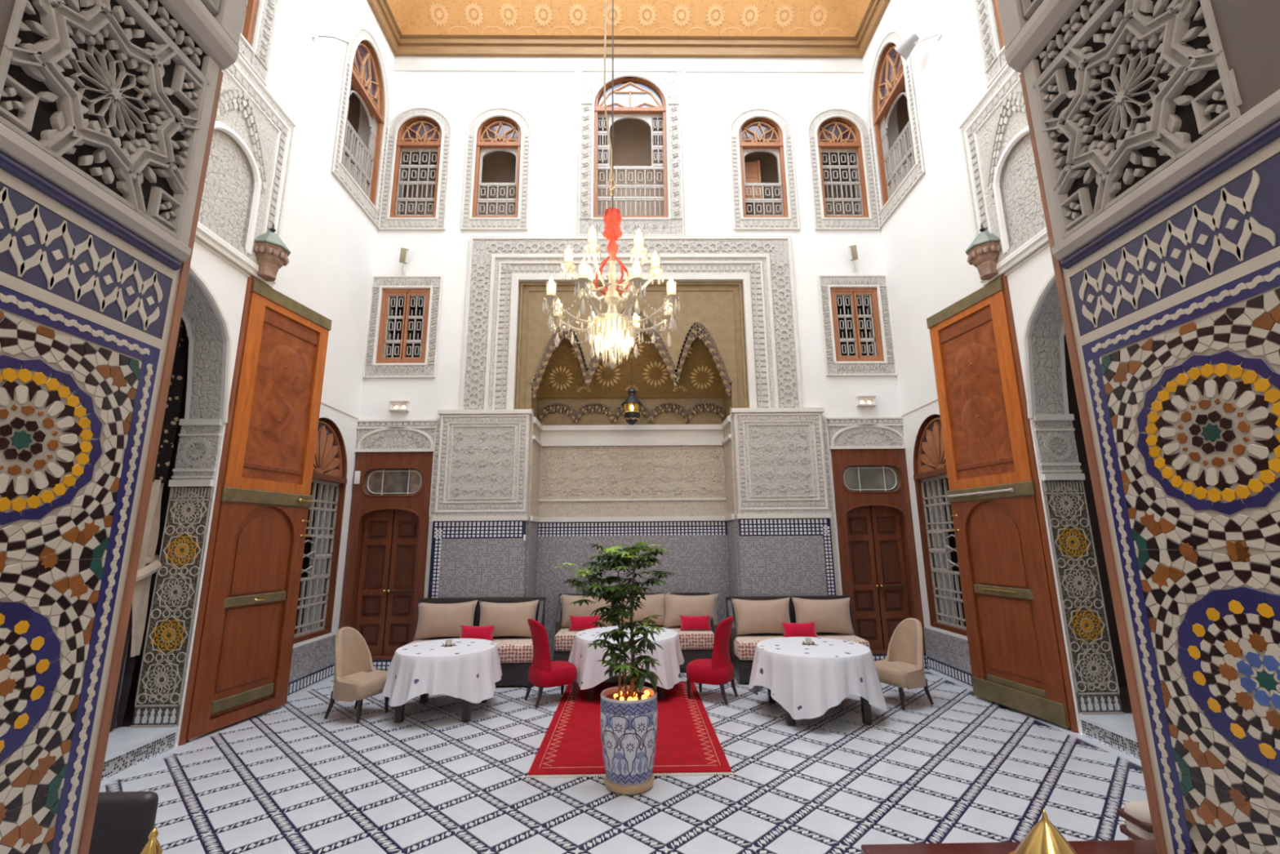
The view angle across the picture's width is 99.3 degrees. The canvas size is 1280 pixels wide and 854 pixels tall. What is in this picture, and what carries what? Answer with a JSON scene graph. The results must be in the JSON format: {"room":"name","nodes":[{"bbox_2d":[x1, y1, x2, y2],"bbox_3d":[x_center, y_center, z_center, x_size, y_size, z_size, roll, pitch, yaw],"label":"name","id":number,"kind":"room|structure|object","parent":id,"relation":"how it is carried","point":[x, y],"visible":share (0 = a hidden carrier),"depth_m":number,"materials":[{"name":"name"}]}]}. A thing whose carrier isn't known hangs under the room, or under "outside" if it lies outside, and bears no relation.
{"room":"riad courtyard restaurant","nodes":[
{"label":"riad courtyard restaurant","id":0,"kind":"room"},
{"bbox_2d":[0,0,245,853],"bbox_3d":[-1.532,-0.171,1.377,0.071,4.830,0.828,0,-12,-1],"label":"wall","id":1,"kind":"structure","parent":0,"point":[108,108],"depth_m":1.51,"materials":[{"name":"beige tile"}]},
{"bbox_2d":[101,340,189,780],"bbox_3d":[-6.158,0.133,4.353,3.220,5.520,5.290,0,-12,-1],"label":"wall","id":2,"kind":"structure","parent":0,"point":[127,746],"depth_m":5.26,"materials":[{"name":"white paint"}]},
{"bbox_2d":[173,0,395,746],"bbox_3d":[-4.775,-2.605,5.849,0.494,11.466,7.072,0,-12,-1],"label":"wall","id":3,"kind":"structure","parent":0,"point":[331,241],"depth_m":7.72,"materials":[{"name":"white paint"}]},
{"bbox_2d":[110,316,188,728],"bbox_3d":[-5.069,0.560,5.186,0.240,4.542,1.545,0,-12,-1],"label":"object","id":4,"kind":"object","parent":3,"relation":"hanging from","point":[148,563],"visible":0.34,"depth_m":5.63,"materials":[{"name":"black"}]},
{"bbox_2d":[110,602,135,728],"bbox_3d":[-5.088,2.128,5.071,0.086,1.426,0.849,0,-12,-1],"label":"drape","id":5,"kind":"object","parent":4,"relation":"hanging from","point":[126,668],"depth_m":5.38,"materials":[{"name":"beige fabric"}]},
{"bbox_2d":[137,480,164,570],"bbox_3d":[-5.072,0.932,5.107,0.103,0.978,1.311,0,-12,-1],"label":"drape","id":6,"kind":"object","parent":4,"relation":"hanging from","point":[147,557],"depth_m":5.65,"materials":[{"name":"white fabric"}]},
{"bbox_2d":[196,53,297,284],"bbox_3d":[-4.520,-3.274,5.069,0.115,2.266,3.910,0,-12,-1],"label":"blind arch","id":7,"kind":"object","parent":3,"relation":"attached to","point":[246,189],"visible":0.4,"depth_m":6.28,"materials":[{"name":"paint"}]},
{"bbox_2d":[177,275,331,745],"bbox_3d":[-4.420,0.812,6.512,0.181,5.026,1.366,-2,-12,9],"label":"door","id":8,"kind":"structure","parent":3,"relation":"in","point":[241,661],"depth_m":6.37,"materials":[{"name":"orange wood"}]},
{"bbox_2d":[237,0,279,86],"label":"window","id":9,"kind":"structure","parent":3,"relation":"in","point":[257,56],"depth_m":6.54,"materials":[{"name":"white paint"}]},
{"bbox_2d":[240,0,248,34],"bbox_3d":[-4.687,-5.587,5.547,0.034,1.736,2.081,0,-12,-1],"label":"grille","id":10,"kind":"object","parent":9,"relation":"attached to","point":[246,11],"depth_m":6.44,"materials":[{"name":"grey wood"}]},
{"bbox_2d":[253,223,290,281],"bbox_3d":[-4.478,-2.138,6.585,0.407,0.724,0.407,0,-12,-1],"label":"pivot bracket","id":11,"kind":"object","parent":3,"relation":"attached to","point":[272,254],"visible":0.87,"depth_m":6.47,"materials":[{"name":"brown wood"}]},
{"bbox_2d":[254,231,290,257],"bbox_3d":[-4.479,-2.256,6.609,0.393,0.230,0.393,0,-12,-1],"label":"hood","id":12,"kind":"object","parent":11,"relation":"attached to","point":[268,238],"depth_m":6.49,"materials":[{"name":"green metal"}]},
{"bbox_2d":[293,417,346,644],"bbox_3d":[-5.071,1.395,7.712,0.992,3.680,2.070,0,-12,-1],"label":"window","id":13,"kind":"structure","parent":3,"relation":"in","point":[330,465],"depth_m":8.09,"materials":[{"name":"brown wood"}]},
{"bbox_2d":[293,478,339,637],"bbox_3d":[-4.675,1.804,7.633,0.034,2.139,1.275,0,-12,-1],"label":"grille","id":14,"kind":"object","parent":13,"relation":"attached to","point":[331,555],"depth_m":7.97,"materials":[{"name":"white metal"}]},
{"bbox_2d":[311,32,348,43],"bbox_3d":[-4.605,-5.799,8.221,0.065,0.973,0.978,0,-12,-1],"label":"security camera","id":15,"kind":"object","parent":3,"relation":"attached to","point":[314,35],"visible":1,"depth_m":7.70,"materials":[{"name":"white plastic"}]},
{"bbox_2d":[330,26,390,228],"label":"window","id":16,"kind":"structure","parent":3,"relation":"in","point":[362,80],"depth_m":9.35,"materials":[{"name":"white paint"}]},
{"bbox_2d":[341,79,377,199],"bbox_3d":[-4.734,-4.800,9.118,0.034,1.644,1.092,0,-12,-1],"label":"grille","id":17,"kind":"object","parent":16,"relation":"attached to","point":[371,153],"depth_m":9.27,"materials":[{"name":"grey wood"}]},
{"bbox_2d":[427,408,533,597],"bbox_3d":[-2.506,1.714,8.509,1.518,4.048,0.172,0,-12,-1],"label":"wall pier","id":18,"kind":"object","parent":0,"point":[480,519],"visible":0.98,"depth_m":8.55,"materials":[{"name":"paint"}]},
{"bbox_2d":[338,71,901,661],"bbox_3d":[-0.153,-1.827,9.802,9.890,11.466,0.863,0,-12,-1],"label":"wall","id":19,"kind":"structure","parent":0,"point":[545,100],"depth_m":9.61,"materials":[{"name":"white paint"}]},
{"bbox_2d":[339,419,438,671],"bbox_3d":[-3.947,1.848,8.755,1.403,3.910,0.518,0,-12,-1],"label":"door","id":20,"kind":"structure","parent":19,"relation":"in","point":[385,567],"depth_m":8.65,"materials":[{"name":"brown wood"}]},
{"bbox_2d":[353,471,360,484],"bbox_3d":[-4.527,0.810,8.710,0.080,0.207,0.046,0,-12,-1],"label":"sensor","id":21,"kind":"object","parent":20,"relation":"attached to","point":[357,475],"visible":1,"depth_m":8.69,"materials":[{"name":"white plastic"}]},
{"bbox_2d":[388,400,409,412],"bbox_3d":[-3.962,-0.339,8.956,0.299,0.167,0.092,0,-12,-1],"label":"wall light","id":22,"kind":"object","parent":19,"relation":"attached to","point":[394,406],"visible":1,"depth_m":8.93,"materials":[{"name":"beige"}]},
{"bbox_2d":[362,275,442,377],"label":"window","id":23,"kind":"structure","parent":19,"relation":"in","point":[414,328],"depth_m":9.30,"materials":[{"name":"brown wood"}]},
{"bbox_2d":[383,295,425,357],"bbox_3d":[-4.033,-1.720,9.334,0.626,1.138,0.029,0,-12,-1],"label":"grille","id":24,"kind":"object","parent":23,"relation":"attached to","point":[403,341],"depth_m":9.32,"materials":[{"name":"grey wood"}]},
{"bbox_2d":[399,247,408,275],"bbox_3d":[-4.075,-2.873,9.410,0.161,0.426,0.235,0,-12,-1],"label":"floodlight","id":25,"kind":"object","parent":19,"relation":"attached to","point":[404,253],"visible":1,"depth_m":9.36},
{"bbox_2d":[377,106,452,230],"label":"window","id":26,"kind":"structure","parent":19,"relation":"in","point":[427,148],"depth_m":9.98,"materials":[{"name":"white paint"}]},
{"bbox_2d":[395,148,438,215],"bbox_3d":[-4.057,-4.453,9.944,0.721,1.426,0.034,0,-12,-1],"label":"grille","id":27,"kind":"object","parent":26,"relation":"attached to","point":[409,166],"depth_m":9.95,"materials":[{"name":"grey wood"}]},
{"bbox_2d":[423,417,439,597],"bbox_3d":[-3.283,1.786,8.541,0.104,3.933,0.060,0,-12,-1],"label":"trim","id":28,"kind":"structure","parent":19,"relation":"attached to","point":[437,423],"depth_m":8.63,"materials":[{"name":"beige paint"}]},
{"bbox_2d":[460,107,531,230],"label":"window","id":29,"kind":"structure","parent":19,"relation":"in","point":[497,161],"depth_m":10.01,"materials":[{"name":"white paint"}]},
{"bbox_2d":[476,148,517,215],"bbox_3d":[-2.597,-4.461,9.965,0.721,1.426,0.034,0,-12,-1],"label":"grille","id":30,"kind":"object","parent":29,"relation":"attached to","point":[483,152],"depth_m":9.93,"materials":[{"name":"grey wood"}]},
{"bbox_2d":[393,56,863,235],"bbox_3d":[-0.176,-5.238,10.056,8.970,3.784,0.023,0,-12,-1],"label":"trim","id":31,"kind":"structure","parent":19,"relation":"attached to","point":[433,64],"depth_m":10.38,"materials":[{"name":"beige paint"}]},
{"bbox_2d":[577,70,684,235],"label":"window","id":32,"kind":"structure","parent":19,"relation":"in","point":[648,189],"depth_m":10.22,"materials":[{"name":"white paint"}]},
{"bbox_2d":[596,114,664,215],"bbox_3d":[-0.174,-4.841,10.076,1.250,2.174,0.034,0,-12,-1],"label":"grille","id":33,"kind":"object","parent":32,"relation":"attached to","point":[648,118],"depth_m":10.05,"materials":[{"name":"grey wood"}]},
{"bbox_2d":[459,235,803,409],"bbox_3d":[-0.146,-1.814,9.327,5.681,3.197,0.063,0,-12,-1],"label":"surround","id":34,"kind":"object","parent":19,"relation":"attached to","point":[497,264],"visible":0.94,"depth_m":9.44,"materials":[{"name":"paint"}]},
{"bbox_2d":[514,281,749,413],"bbox_3d":[-0.143,-1.385,9.329,3.956,2.358,0.161,0,-12,-1],"label":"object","id":35,"kind":"structure","parent":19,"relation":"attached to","point":[717,307],"depth_m":9.37,"materials":[{"name":"brown wood"}]},
{"bbox_2d":[728,108,799,230],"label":"window","id":36,"kind":"structure","parent":19,"relation":"in","point":[764,140],"depth_m":10.05,"materials":[{"name":"white paint"}]},
{"bbox_2d":[744,160,762,204],"bbox_3d":[2.093,-4.704,10.463,0.448,0.886,0.104,0,-12,-1],"label":"shutter window","id":37,"kind":"structure","parent":36,"relation":"attached to","point":[753,172],"depth_m":10.45,"materials":[{"name":"brown wood"}]},
{"bbox_2d":[742,149,783,215],"bbox_3d":[2.255,-4.489,10.036,0.721,1.426,0.034,0,-12,-1],"label":"grille","id":38,"kind":"object","parent":36,"relation":"attached to","point":[776,153],"depth_m":10.00,"materials":[{"name":"grey wood"}]},
{"bbox_2d":[822,416,839,595],"bbox_3d":[3.053,1.750,8.633,0.104,3.933,0.060,0,-12,-1],"label":"trim","id":39,"kind":"structure","parent":19,"relation":"attached to","point":[824,418],"depth_m":8.72,"materials":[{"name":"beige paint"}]},
{"bbox_2d":[807,108,880,230],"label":"window","id":40,"kind":"structure","parent":19,"relation":"in","point":[831,149],"depth_m":10.09,"materials":[{"name":"white paint"}]},
{"bbox_2d":[821,149,863,215],"bbox_3d":[3.716,-4.497,10.057,0.721,1.426,0.034,0,-12,-1],"label":"grille","id":41,"kind":"object","parent":40,"relation":"attached to","point":[831,183],"depth_m":10.06,"materials":[{"name":"grey wood"}]},
{"bbox_2d":[848,244,857,271],"bbox_3d":[3.732,-2.962,9.533,0.161,0.426,0.235,0,-12,-1],"label":"loudspeaker","id":42,"kind":"object","parent":19,"relation":"attached to","point":[853,255],"visible":1,"depth_m":9.48,"materials":[{"name":"white plastic"}]},
{"bbox_2d":[817,275,897,376],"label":"window","id":43,"kind":"structure","parent":19,"relation":"in","point":[847,340],"depth_m":9.43,"materials":[{"name":"brown wood"}]},
{"bbox_2d":[835,294,876,355],"bbox_3d":[3.740,-1.764,9.447,0.626,1.138,0.029,0,-12,-1],"label":"grille","id":44,"kind":"object","parent":43,"relation":"attached to","point":[856,340],"depth_m":9.43,"materials":[{"name":"grey wood"}]},
{"bbox_2d":[855,395,876,406],"bbox_3d":[3.776,-0.428,9.077,0.299,0.167,0.092,0,-12,-1],"label":"wall light","id":45,"kind":"object","parent":19,"relation":"attached to","point":[861,401],"visible":1,"depth_m":9.05,"materials":[{"name":"beige"}]},
{"bbox_2d":[826,417,928,668],"bbox_3d":[3.769,1.804,8.867,1.380,3.910,0.518,0,-12,-1],"label":"door","id":46,"kind":"structure","parent":19,"relation":"in","point":[878,562],"depth_m":8.77,"materials":[{"name":"brown wood"}]},
{"bbox_2d":[99,668,1147,853],"bbox_3d":[-0.098,3.090,5.015,9.055,0.124,8.127,0,-12,-1],"label":"floor","id":47,"kind":"structure","parent":0,"point":[963,766],"depth_m":4.43,"materials":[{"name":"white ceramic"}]},
{"bbox_2d":[88,791,158,853],"bbox_3d":[-2.099,1.903,2.132,0.696,1.064,0.632,0,-12,-1],"label":"chair","id":48,"kind":"object","parent":47,"relation":"on","point":[123,821],"visible":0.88,"depth_m":1.92,"materials":[{"name":"leather"}]},
{"bbox_2d":[129,418,223,727],"bbox_3d":[-4.790,1.431,5.659,0.437,3.094,0.080,0,-12,-1],"label":"pier","id":49,"kind":"object","parent":47,"relation":"on","point":[159,693],"visible":1,"depth_m":5.63,"materials":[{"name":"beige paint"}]},
{"bbox_2d":[324,626,388,723],"bbox_3d":[-3.276,2.848,6.346,0.655,0.953,0.568,-5,-13,20],"label":"tub chair","id":50,"kind":"object","parent":47,"relation":"on","point":[356,677],"visible":0.94,"depth_m":6.29,"materials":[{"name":"beige fabric"}]},
{"bbox_2d":[394,693,487,722],"bbox_3d":[-2.302,2.987,6.444,1.116,0.696,1.116,0,-12,-1],"label":"round table","id":51,"kind":"object","parent":47,"relation":"on","point":[466,705],"visible":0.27,"depth_m":6.01,"materials":[{"name":"black wood"}]},
{"bbox_2d":[382,638,502,706],"bbox_3d":[-2.320,2.879,6.449,1.349,0.521,1.325,0,-12,-1],"label":"tablecloth","id":52,"kind":"object","parent":51,"relation":"on","point":[468,670],"visible":0.99,"depth_m":6.03,"materials":[{"name":"fabric"}]},
{"bbox_2d":[440,639,456,647],"bbox_3d":[-2.300,2.594,6.538,0.165,0.069,0.168,0,-12,-1],"label":"candle stand","id":53,"kind":"object","parent":52,"relation":"on","point":[448,642],"visible":1,"depth_m":6.51,"materials":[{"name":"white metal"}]},
{"bbox_2d":[444,639,452,645],"bbox_3d":[-2.300,2.590,6.539,0.078,0.060,0.076,0,-12,-1],"label":"glass cup","id":54,"kind":"object","parent":53,"relation":"on","point":[448,642],"depth_m":6.51,"materials":[{"name":"clear glass"}]},
{"bbox_2d":[404,596,546,687],"bbox_3d":[-2.367,3.053,7.784,1.898,1.110,0.719,0,-12,-1],"label":"upholstered bench","id":55,"kind":"object","parent":47,"relation":"on","point":[515,652],"visible":0.29,"depth_m":7.57,"materials":[{"name":"fabric"}]},
{"bbox_2d":[412,600,477,640],"bbox_3d":[-2.848,2.828,7.975,0.900,0.544,0.272,0,-12,-2],"label":"cushion","id":56,"kind":"object","parent":55,"relation":"on","point":[434,620],"visible":0.94,"depth_m":7.89,"materials":[{"name":"beige fabric"}]},
{"bbox_2d":[459,624,494,640],"bbox_3d":[-2.314,2.926,7.713,0.498,0.229,0.147,0,-12,-2],"label":"cushion","id":57,"kind":"object","parent":55,"relation":"on","point":[467,632],"visible":0.84,"depth_m":7.67,"materials":[{"name":"red fabric"}]},
{"bbox_2d":[479,600,538,637],"bbox_3d":[-1.942,2.823,7.988,0.895,0.535,0.272,0,-12,-1],"label":"cushion","id":58,"kind":"object","parent":55,"relation":"on","point":[510,619],"visible":0.86,"depth_m":7.90,"materials":[{"name":"beige fabric"}]},
{"bbox_2d":[524,617,577,707],"bbox_3d":[-1.113,2.906,6.842,0.606,0.994,0.518,6,-14,-30],"label":"chair","id":59,"kind":"object","parent":47,"relation":"on","point":[543,673],"visible":1,"depth_m":6.64,"materials":[{"name":"red fabric"}]},
{"bbox_2d":[600,684,657,795],"bbox_3d":[-0.091,2.563,4.483,0.478,0.697,0.478,0,-12,-1],"label":"planter pot","id":60,"kind":"object","parent":47,"relation":"on","point":[628,728],"visible":0.94,"depth_m":4.31,"materials":[{"name":"ceramic"}]},
{"bbox_2d":[552,541,675,697],"bbox_3d":[-0.226,1.645,4.689,1.086,1.284,0.688,-2,-12,5],"label":"plant","id":61,"kind":"object","parent":60,"relation":"on","point":[620,556],"visible":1,"depth_m":4.61,"materials":[{"name":"green plant"}]},
{"bbox_2d":[611,689,649,700],"bbox_3d":[-0.078,2.237,4.528,0.320,0.048,0.282,0,-12,-1],"label":"string lights","id":62,"kind":"object","parent":60,"relation":"on","point":[646,692],"visible":0.72,"depth_m":4.51,"materials":[{"name":"metal"}]},
{"bbox_2d":[526,680,733,777],"bbox_3d":[-0.104,3.239,6.081,1.739,0.019,3.105,0,-12,-1],"label":"rug","id":63,"kind":"object","parent":47,"relation":"on","point":[687,741],"visible":0.63,"depth_m":5.37,"materials":[{"name":"red fabric"}]},
{"bbox_2d":[587,686,665,699],"bbox_3d":[-0.174,3.122,7.267,1.346,0.696,1.346,0,-12,-1],"label":"round table","id":64,"kind":"object","parent":63,"relation":"on","point":[590,691],"visible":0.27,"depth_m":6.74,"materials":[{"name":"black wood"}]},
{"bbox_2d":[568,625,684,689],"bbox_3d":[-0.173,3.059,7.299,1.571,0.568,1.560,0,-12,-1],"label":"tablecloth","id":65,"kind":"object","parent":64,"relation":"on","point":[590,673],"visible":0.62,"depth_m":6.79,"materials":[{"name":"fabric"}]},
{"bbox_2d":[553,592,714,671],"bbox_3d":[-0.083,3.218,8.579,2.496,1.070,0.857,0,-12,-1],"label":"upholstered bench","id":66,"kind":"object","parent":47,"relation":"on","point":[695,644],"visible":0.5,"depth_m":8.16,"materials":[{"name":"fabric"}]},
{"bbox_2d":[568,614,600,631],"bbox_3d":[-0.866,3.067,8.520,0.498,0.232,0.144,1,-12,-6],"label":"cushion","id":67,"kind":"object","parent":66,"relation":"on","point":[576,622],"visible":0.88,"depth_m":8.47,"materials":[{"name":"red fabric"}]},
{"bbox_2d":[559,593,613,627],"bbox_3d":[-0.877,2.981,8.850,0.895,0.536,0.272,1,-12,-5],"label":"cushion","id":68,"kind":"object","parent":66,"relation":"on","point":[584,610],"visible":0.54,"depth_m":8.76,"materials":[{"name":"beige fabric"}]},
{"bbox_2d":[616,591,670,626],"bbox_3d":[0.051,2.975,8.870,0.894,0.536,0.269,0,-12,0],"label":"cushion","id":69,"kind":"object","parent":66,"relation":"on","point":[655,604],"visible":0.53,"depth_m":8.77,"materials":[{"name":"beige fabric"}]},
{"bbox_2d":[663,592,718,627],"bbox_3d":[0.818,2.941,8.722,0.899,0.541,0.274,-1,-12,3],"label":"cushion","id":70,"kind":"object","parent":66,"relation":"on","point":[676,606],"visible":0.79,"depth_m":8.65,"materials":[{"name":"beige fabric"}]},
{"bbox_2d":[680,614,711,631],"bbox_3d":[0.861,3.034,8.432,0.495,0.225,0.144,-1,-12,0],"label":"cushion","id":71,"kind":"object","parent":66,"relation":"on","point":[702,622],"visible":1,"depth_m":8.38,"materials":[{"name":"red fabric"}]},
{"bbox_2d":[685,615,737,704],"bbox_3d":[0.901,2.900,6.894,0.606,0.994,0.518,-7,-13,27],"label":"chair","id":72,"kind":"object","parent":47,"relation":"on","point":[719,669],"visible":1,"depth_m":6.70,"materials":[{"name":"red fabric"}]},
{"bbox_2d":[724,595,870,684],"bbox_3d":[2.261,3.037,7.849,1.909,1.087,0.719,0,-12,-1],"label":"upholstered bench","id":73,"kind":"object","parent":47,"relation":"on","point":[742,648],"visible":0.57,"depth_m":7.82,"materials":[{"name":"fabric"}]},
{"bbox_2d":[730,596,790,635],"bbox_3d":[1.808,2.802,8.043,0.891,0.529,0.272,0,-12,-1],"label":"cushion","id":74,"kind":"object","parent":73,"relation":"on","point":[751,616],"visible":0.96,"depth_m":7.95,"materials":[{"name":"beige fabric"}]},
{"bbox_2d":[781,621,817,637],"bbox_3d":[2.274,2.893,7.746,0.496,0.225,0.147,-1,-12,2],"label":"cushion","id":75,"kind":"object","parent":73,"relation":"on","point":[790,629],"visible":0.94,"depth_m":7.70,"materials":[{"name":"red fabric"}]},
{"bbox_2d":[791,596,855,635],"bbox_3d":[2.710,2.796,8.056,0.899,0.543,0.272,0,-12,0],"label":"cushion","id":76,"kind":"object","parent":73,"relation":"on","point":[829,615],"visible":0.88,"depth_m":7.97,"materials":[{"name":"beige fabric"}]},
{"bbox_2d":[767,688,872,725],"bbox_3d":[2.013,2.916,6.282,1.242,0.696,1.242,0,-12,-1],"label":"round table","id":77,"kind":"object","parent":47,"relation":"on","point":[866,713],"visible":0.22,"depth_m":5.81,"materials":[{"name":"black wood"}]},
{"bbox_2d":[748,636,887,719],"bbox_3d":[1.998,2.855,6.291,1.459,0.613,1.473,0,-12,-1],"label":"tablecloth","id":78,"kind":"object","parent":77,"relation":"on","point":[806,681],"visible":0.98,"depth_m":5.79,"materials":[{"name":"fabric"}]},
{"bbox_2d":[801,637,815,645],"bbox_3d":[1.991,2.535,6.431,0.165,0.069,0.168,0,-12,-1],"label":"candle stand","id":79,"kind":"object","parent":78,"relation":"on","point":[808,641],"visible":1,"depth_m":6.41,"materials":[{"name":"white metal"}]},
{"bbox_2d":[804,637,811,644],"bbox_3d":[1.991,2.530,6.432,0.078,0.060,0.076,0,-12,-1],"label":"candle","id":80,"kind":"object","parent":79,"relation":"on","point":[808,641],"depth_m":6.41,"materials":[{"name":"white wax"}]},
{"bbox_2d":[874,617,933,710],"bbox_3d":[3.188,2.856,6.655,0.655,0.953,0.568,5,-13,-24],"label":"tub chair","id":81,"kind":"object","parent":47,"relation":"on","point":[903,667],"visible":0.89,"depth_m":6.59,"materials":[{"name":"beige fabric"}]},
{"bbox_2d":[861,839,1157,853],"bbox_3d":[1.369,1.885,1.671,1.121,0.853,0.483,0,-12,-1],"label":"table","id":82,"kind":"object","parent":47,"relation":"on","point":[1142,846],"visible":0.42,"depth_m":1.95,"materials":[{"name":"brown wood"}]},
{"bbox_2d":[1008,808,1077,853],"bbox_3d":[1.345,1.368,1.790,0.253,0.205,0.253,0,-12,-1],"label":"lid","id":83,"kind":"object","parent":82,"relation":"on","point":[1043,837],"visible":1,"depth_m":1.77,"materials":[{"name":"gold metal"}]},
{"bbox_2d":[1031,413,1124,715],"bbox_3d":[4.639,1.377,5.796,0.437,3.094,0.080,0,-12,-1],"label":"pier","id":84,"kind":"object","parent":47,"relation":"on","point":[1097,691],"visible":1,"depth_m":5.77,"materials":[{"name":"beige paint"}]},
{"bbox_2d":[1116,800,1154,839],"bbox_3d":[2.300,2.013,2.365,0.605,0.868,0.614,0,-12,-1],"label":"striped armchair","id":85,"kind":"object","parent":47,"relation":"on","point":[1136,814],"visible":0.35,"depth_m":2.20,"materials":[{"name":"beige fabric"}]},
{"bbox_3d":[-1.489,1.995,1.563,0.391,0.646,0.391,0,-12,-1],"label":"tray table","id":86,"kind":"object","parent":47,"relation":"on","visible":0},
{"bbox_2d":[140,827,163,853],"bbox_3d":[-1.515,1.477,1.663,0.286,0.442,0.183,-7,-13,27],"label":"teapot","id":87,"kind":"object","parent":86,"relation":"on","point":[153,846],"visible":1,"depth_m":1.70,"materials":[{"name":"gold metal"}]},
{"bbox_2d":[367,0,889,57],"bbox_3d":[-0.152,-8.470,7.127,10.120,1.357,8.222,0,-12,-1],"label":"ceiling","id":88,"kind":"structure","parent":0,"point":[678,28],"depth_m":10.25,"materials":[{"name":"paint"}]},
{"bbox_3d":[-0.155,-9.176,7.067,9.660,0.138,0.138,0,-12,-1],"label":"roof beam","id":89,"kind":"structure","parent":88,"relation":"attached to","visible":0},
{"bbox_2d":[542,0,680,368],"bbox_3d":[-0.307,-4.833,6.165,1.311,8.729,1.296,0,-12,-1],"label":"crystal chandelier","id":90,"kind":"object","parent":89,"relation":"hanging from","point":[611,324],"visible":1,"depth_m":5.31,"materials":[{"name":"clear glass"}]},
{"bbox_2d":[532,311,731,425],"bbox_3d":[-0.150,-1.347,9.764,4.140,2.599,0.742,0,-12,-1],"label":"arch panel","id":91,"kind":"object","parent":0,"point":[563,397],"depth_m":9.76,"materials":[{"name":"brown wood"}]},
{"bbox_2d":[621,345,642,425],"bbox_3d":[-0.141,-0.846,9.405,0.368,1.656,0.368,0,-12,-1],"label":"hanging lantern","id":92,"kind":"object","parent":91,"relation":"hanging from","point":[632,408],"visible":0.99,"depth_m":9.19,"materials":[{"name":"metal"}]},
{"bbox_2d":[729,407,835,595],"bbox_3d":[2.277,1.686,8.578,1.518,4.048,0.172,0,-12,-1],"label":"wall pier","id":93,"kind":"object","parent":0,"point":[783,516],"visible":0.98,"depth_m":8.62,"materials":[{"name":"paint"}]},
{"bbox_2d":[862,0,1083,734],"bbox_3d":[4.573,-2.658,5.985,0.494,11.466,7.072,0,-12,-1],"label":"wall","id":94,"kind":"structure","parent":0,"point":[926,241],"depth_m":7.88,"materials":[{"name":"white paint"}]},
{"bbox_2d":[866,30,925,228],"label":"window","id":95,"kind":"structure","parent":94,"relation":"in","point":[894,82],"depth_m":9.50,"materials":[{"name":"white paint"}]},
{"bbox_2d":[880,80,915,199],"bbox_3d":[4.412,-4.852,9.251,0.034,1.644,1.092,0,-12,-1],"label":"grille","id":96,"kind":"object","parent":95,"relation":"attached to","point":[886,153],"depth_m":9.40,"materials":[{"name":"grey wood"}]},
{"bbox_2d":[893,26,942,60],"bbox_3d":[4.189,-5.742,8.157,0.261,0.359,0.656,11,-16,-44],"label":"wall spotlight","id":97,"kind":"object","parent":94,"relation":"attached to","point":[904,48],"visible":1,"depth_m":8.19,"materials":[{"name":"white metal"}]},
{"bbox_2d":[913,413,967,635],"bbox_3d":[4.860,1.338,7.857,0.992,3.680,2.070,0,-12,-1],"label":"window","id":98,"kind":"structure","parent":94,"relation":"in","point":[929,457],"depth_m":8.22,"materials":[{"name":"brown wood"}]},
{"bbox_2d":[920,474,966,630],"bbox_3d":[4.471,1.751,7.766,0.034,2.139,1.275,0,-12,-1],"label":"grille","id":99,"kind":"object","parent":98,"relation":"attached to","point":[930,550],"depth_m":8.10,"materials":[{"name":"white metal"}]},
{"bbox_2d":[965,223,1000,279],"bbox_3d":[4.261,-2.188,6.712,0.407,0.724,0.407,0,-12,-1],"label":"pivot bracket","id":100,"kind":"object","parent":94,"relation":"attached to","point":[983,252],"visible":0.86,"depth_m":6.59,"materials":[{"name":"brown wood"}]},
{"bbox_2d":[965,231,999,255],"bbox_3d":[4.260,-2.306,6.736,0.393,0.230,0.393,0,-12,-1],"label":"hood","id":101,"kind":"object","parent":100,"relation":"attached to","point":[984,238],"depth_m":6.61,"materials":[{"name":"green metal"}]},
{"bbox_2d":[972,0,1007,88],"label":"window","id":102,"kind":"structure","parent":94,"relation":"in","point":[993,60],"depth_m":6.73,"materials":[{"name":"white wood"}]},
{"bbox_2d":[957,64,1047,283],"bbox_3d":[4.333,-3.324,5.198,0.115,2.266,3.910,0,-12,-1],"label":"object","id":103,"kind":"object","parent":94,"relation":"attached to","point":[1001,176],"visible":0.34,"depth_m":6.46,"materials":[{"name":"paint"}]},
{"bbox_2d":[926,273,1079,733],"bbox_3d":[4.248,0.762,6.640,0.160,5.026,1.366,2,-12,-11],"label":"door","id":104,"kind":"structure","parent":94,"relation":"in","point":[1017,651],"depth_m":6.50,"materials":[{"name":"orange wood"}]},
{"bbox_2d":[1063,333,1140,759],"bbox_3d":[6.030,0.064,4.530,3.220,5.520,5.290,0,-12,-1],"label":"doorway","id":105,"kind":"structure","parent":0,"point":[1117,731],"depth_m":6.58,"materials":[{"name":"white stone"}]},
{"bbox_2d":[996,0,1279,853],"bbox_3d":[1.457,-0.188,1.421,0.071,4.830,0.828,0,-12,-1],"label":"wall","id":106,"kind":"structure","parent":0,"point":[1154,125],"depth_m":1.49,"materials":[{"name":"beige tile"}]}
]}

